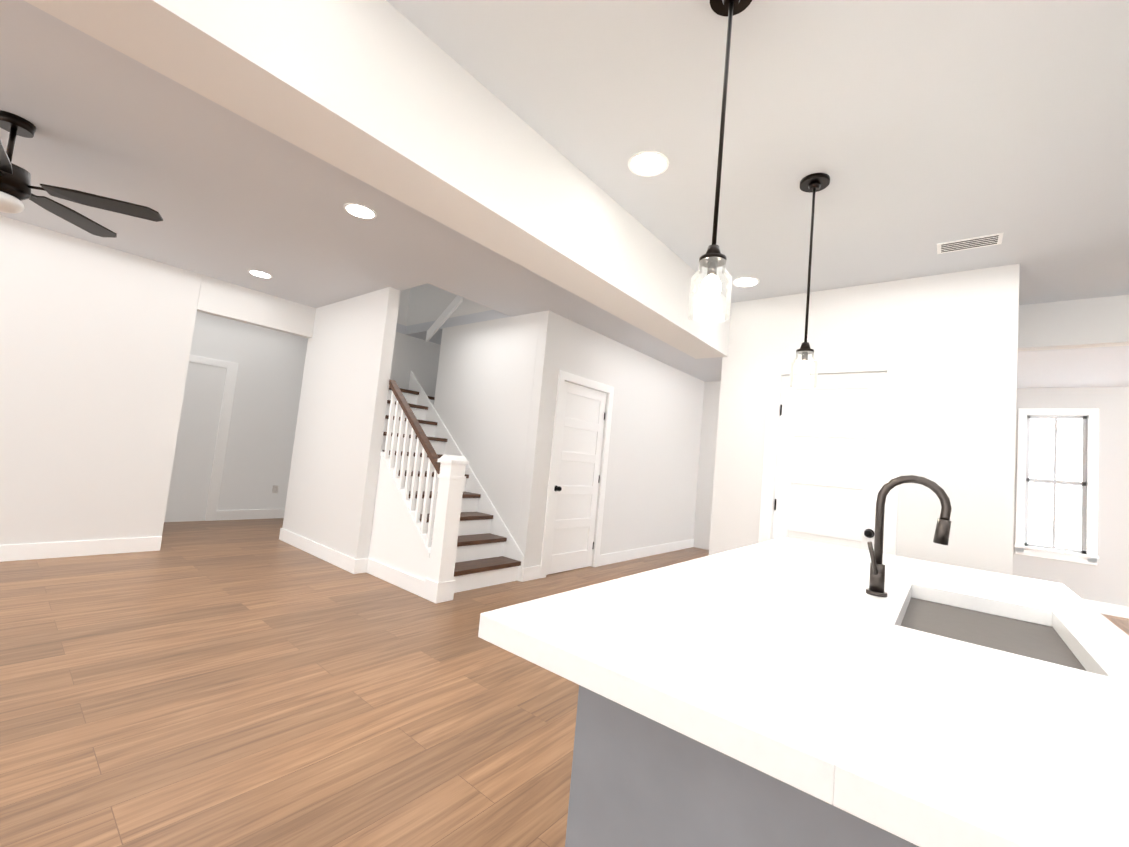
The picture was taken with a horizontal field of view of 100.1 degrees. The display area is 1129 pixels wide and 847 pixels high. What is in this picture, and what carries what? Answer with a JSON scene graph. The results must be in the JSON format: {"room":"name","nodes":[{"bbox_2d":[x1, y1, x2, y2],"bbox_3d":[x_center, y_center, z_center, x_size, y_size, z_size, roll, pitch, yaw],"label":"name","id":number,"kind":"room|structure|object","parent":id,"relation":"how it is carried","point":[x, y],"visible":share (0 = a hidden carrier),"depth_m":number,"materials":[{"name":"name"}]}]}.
{"room":"kitchen","nodes":[
{"label":"kitchen","id":0,"kind":"room"},
{"bbox_2d":[0,215,440,544],"bbox_3d":[-4.626,-0.279,3.849,0.120,2.780,9.620,2,-5,39],"label":"wall","id":1,"kind":"structure","parent":0,"point":[95,343],"depth_m":4.26,"materials":[{"name":"white paint"}]},
{"bbox_2d":[0,536,161,561],"bbox_3d":[-5.833,0.827,2.316,0.016,0.135,6.000,2,-5,39],"label":"baseboard","id":2,"kind":"structure","parent":1,"relation":"attached to","point":[29,551],"depth_m":4.17,"materials":[{"name":"white paint"}]},
{"bbox_2d":[164,311,307,521],"bbox_3d":[-4.659,-0.094,6.401,0.120,2.780,13.550,2,-5,39],"label":"wall","id":3,"kind":"structure","parent":0,"point":[262,430],"depth_m":6.53,"materials":[{"name":"white paint"}]},
{"bbox_2d":[189,354,238,520],"bbox_3d":[-4.927,0.172,5.976,0.018,2.140,1.120,2,-5,39],"label":"door frame","id":4,"kind":"structure","parent":3,"relation":"attached to","point":[232,368],"depth_m":6.34,"materials":[{"name":"white paint"}]},
{"bbox_2d":[216,509,284,520],"bbox_3d":[-2.578,1.617,8.897,0.016,0.135,6.660,2,-5,39],"label":"baseboard","id":5,"kind":"structure","parent":3,"relation":"attached to","point":[256,513],"depth_m":6.63,"materials":[{"name":"white paint"}]},
{"bbox_2d":[272,485,278,492],"bbox_3d":[-4.212,0.961,6.886,0.008,0.115,0.075,2,-5,39],"label":"outlet","id":6,"kind":"object","parent":3,"relation":"attached to","point":[275,489],"visible":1,"depth_m":6.88,"materials":[{"name":"white plastic"}]},
{"bbox_2d":[286,283,492,558],"bbox_3d":[-1.768,-1.206,5.534,2.350,5.400,1.330,2,-5,39],"label":"wall","id":7,"kind":"structure","parent":0,"point":[334,485],"depth_m":4.98,"materials":[{"name":"white paint"}]},
{"bbox_2d":[279,528,359,573],"bbox_3d":[-2.659,1.323,5.007,1.801,0.135,0.016,2,-5,39],"label":"baseboard","id":8,"kind":"structure","parent":7,"relation":"attached to","point":[352,565],"depth_m":4.86,"materials":[{"name":"white paint"}]},
{"bbox_2d":[364,558,424,597],"bbox_3d":[-1.530,1.372,4.239,0.954,0.135,0.016,2,-5,39],"label":"baseboard","id":9,"kind":"structure","parent":7,"relation":"attached to","point":[382,571],"depth_m":4.21,"materials":[{"name":"white paint"}]},
{"bbox_2d":[434,312,539,542],"bbox_3d":[-1.004,0.181,5.489,1.698,2.780,0.120,2,-5,39],"label":"wall","id":10,"kind":"structure","parent":0,"point":[484,390],"depth_m":5.30,"materials":[{"name":"white paint"}]},
{"bbox_2d":[0,518,1128,846],"bbox_3d":[-0.397,1.501,2.813,14.500,0.120,14.350,2,-5,39],"label":"floor","id":11,"kind":"structure","parent":0,"point":[230,684],"depth_m":2.20,"materials":[{"name":"brown wood"}]},
{"bbox_2d":[368,371,523,602],"bbox_3d":[-1.295,0.427,5.641,2.782,2.259,2.265,2,-5,39],"label":"staircase","id":12,"kind":"structure","parent":11,"relation":"on","point":[439,527],"depth_m":4.42,"materials":[{"name":"white paint"}]},
{"bbox_2d":[565,595,1089,846],"bbox_3d":[1.079,1.043,1.451,0.948,0.865,2.318,2,-5,39],"label":"kitchen island","id":13,"kind":"object","parent":11,"relation":"on","point":[634,783],"depth_m":0.79,"materials":[{"name":"grey"}]},
{"bbox_2d":[478,537,921,810],"bbox_3d":[0.823,0.578,1.715,0.670,0.050,2.380,2,-5,39],"label":"island countertop","id":14,"kind":"structure","parent":13,"relation":"on","point":[764,656],"depth_m":0.95,"materials":[{"name":"white stone"}]},
{"bbox_2d":[834,560,1128,846],"bbox_3d":[1.275,0.593,1.344,0.500,0.050,2.380,2,-5,39],"label":"island countertop","id":15,"kind":"structure","parent":13,"relation":"on","point":[952,742],"depth_m":0.70,"materials":[{"name":"white stone"}]},
{"bbox_2d":[0,0,1128,387],"bbox_3d":[-0.127,-1.378,3.025,14.500,0.120,14.350,2,-5,39],"label":"ceiling","id":16,"kind":"structure","parent":0,"point":[916,130],"depth_m":2.31,"materials":[{"name":"white paint"}]},
{"bbox_2d":[0,110,162,237],"bbox_3d":[-2.946,-1.371,2.466,1.263,0.500,1.266,2,-5,39],"label":"ceiling fan","id":17,"kind":"object","parent":16,"relation":"hanging from","point":[16,187],"visible":1,"depth_m":2.56,"materials":[{"name":"brown metal"}]},
{"bbox_2d":[248,270,272,277],"bbox_3d":[-2.983,-1.464,4.635,0.206,0.005,0.206,2,-5,39],"label":"recessed light","id":18,"kind":"object","parent":16,"relation":"in","point":[259,273],"visible":1,"depth_m":4.62,"materials":[{"name":"white paint"}]},
{"bbox_2d":[344,203,376,218],"bbox_3d":[-1.368,-1.421,3.167,0.206,0.005,0.206,2,-5,39],"label":"recessed light","id":19,"kind":"object","parent":16,"relation":"in","point":[359,210],"visible":1,"depth_m":3.16,"materials":[{"name":"white paint"}]},
{"bbox_2d":[24,0,731,358],"bbox_3d":[-1.424,-1.349,0.895,0.300,0.489,8.846,2,-5,39],"label":"beam","id":20,"kind":"structure","parent":16,"relation":"attached to","point":[384,96],"depth_m":1.77,"materials":[{"name":"white paint"}]},
{"bbox_2d":[628,151,668,176],"bbox_3d":[0.423,-1.310,2.390,0.206,0.005,0.206,2,-5,39],"label":"recessed light","id":21,"kind":"object","parent":16,"relation":"in","point":[648,163],"visible":1,"depth_m":2.38,"materials":[{"name":"white paint"}]},
{"bbox_2d":[688,0,751,322],"bbox_3d":[0.481,-0.843,1.454,0.136,1.060,0.136,2,-5,39],"label":"pendant light","id":22,"kind":"object","parent":16,"relation":"hanging from","point":[713,258],"visible":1,"depth_m":1.44,"materials":[{"name":"clear glass"}]},
{"bbox_2d":[732,277,759,286],"bbox_3d":[1.431,-1.117,3.735,0.206,0.005,0.206,2,-5,39],"label":"recessed light","id":23,"kind":"object","parent":16,"relation":"in","point":[745,281],"visible":0.96,"depth_m":3.72,"materials":[{"name":"white paint"}]},
{"bbox_2d":[790,173,829,388],"bbox_3d":[1.222,-0.706,2.362,0.136,1.060,0.136,2,-5,39],"label":"pendant light","id":24,"kind":"object","parent":16,"relation":"hanging from","point":[814,183],"visible":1,"depth_m":2.35,"materials":[{"name":"clear glass"}]},
{"bbox_2d":[937,232,1003,253],"bbox_3d":[2.444,-1.085,2.857,0.300,0.008,0.150,2,-5,39],"label":"ceiling vent","id":25,"kind":"object","parent":16,"relation":"in","point":[972,243],"visible":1,"depth_m":2.85,"materials":[{"name":"white metal"}]},
{"bbox_2d":[517,310,704,567],"bbox_3d":[0.937,0.432,6.426,0.120,2.780,4.060,2,-5,39],"label":"wall","id":26,"kind":"structure","parent":0,"point":[653,464],"depth_m":6.18,"materials":[{"name":"white paint"}]},
{"bbox_2d":[521,565,540,581],"bbox_3d":[-0.335,1.526,4.814,0.016,0.135,0.266,2,-5,39],"label":"baseboard","id":27,"kind":"structure","parent":26,"relation":"attached to","point":[534,572],"depth_m":4.80,"materials":[{"name":"white paint"}]},
{"bbox_2d":[546,381,606,574],"bbox_3d":[0.163,0.620,5.406,0.119,2.098,0.872,2,-5,39],"label":"hall door","id":28,"kind":"structure","parent":26,"relation":"in","point":[572,530],"depth_m":5.42,"materials":[{"name":"white wood"}]},
{"bbox_2d":[540,370,613,577],"bbox_3d":[0.178,0.578,5.400,0.018,2.200,1.060,2,-5,39],"label":"door frame","id":29,"kind":"structure","parent":26,"relation":"attached to","point":[563,375],"depth_m":5.11,"materials":[{"name":"white paint"}]},
{"bbox_2d":[599,539,693,565],"bbox_3d":[1.278,1.823,6.790,0.016,0.135,2.750,2,-5,39],"label":"baseboard","id":30,"kind":"structure","parent":26,"relation":"attached to","point":[615,557],"depth_m":6.54,"materials":[{"name":"white paint"}]},
{"bbox_2d":[693,381,720,549],"bbox_3d":[2.945,0.697,7.464,1.680,2.780,0.120,2,-5,39],"label":"wall","id":31,"kind":"structure","parent":0,"point":[705,480],"depth_m":7.86,"materials":[{"name":"white paint"}]},
{"bbox_2d":[709,264,1019,574],"bbox_3d":[2.384,0.385,3.939,1.910,2.780,1.020,2,-5,39],"label":"wall","id":32,"kind":"structure","parent":0,"point":[951,339],"depth_m":3.27,"materials":[{"name":"white paint"}]},
{"bbox_2d":[772,372,886,550],"bbox_3d":[1.967,0.655,3.584,0.722,2.098,0.119,2,-5,39],"label":"pantry door","id":33,"kind":"structure","parent":32,"relation":"in","point":[829,471],"depth_m":3.62,"materials":[{"name":"white wood"}]},
{"bbox_2d":[758,357,903,554],"bbox_3d":[1.968,0.611,3.584,0.910,2.200,0.038,2,-5,39],"label":"door frame","id":34,"kind":"structure","parent":32,"relation":"attached to","point":[893,367],"depth_m":3.52,"materials":[{"name":"white paint"}]},
{"bbox_2d":[1012,387,1128,606],"bbox_3d":[3.975,0.841,8.109,14.500,2.780,0.140,2,-5,39],"label":"wall","id":35,"kind":"structure","parent":0,"point":[1105,579],"depth_m":5.83,"materials":[{"name":"white paint"}]},
{"bbox_2d":[1014,408,1098,564],"bbox_3d":[6.352,0.771,6.114,0.750,1.940,0.130,2,-5,39],"label":"window","id":36,"kind":"structure","parent":35,"relation":"in","point":[1025,417],"depth_m":6.08,"materials":[{"name":"white paint"}]},
{"bbox_2d":[1083,599,1128,618],"bbox_3d":[3.803,2.145,7.952,14.500,0.135,0.016,2,-5,39],"label":"baseboard","id":37,"kind":"structure","parent":35,"relation":"attached to","point":[1103,608],"depth_m":5.68,"materials":[{"name":"white paint"}]},
{"bbox_2d":[1018,295,1128,350],"bbox_3d":[3.974,-0.735,3.395,1.176,0.340,0.120,2,-5,39],"label":"wall","id":38,"kind":"structure","parent":0,"point":[1090,322],"depth_m":3.49,"materials":[{"name":"white paint"}]}
]}

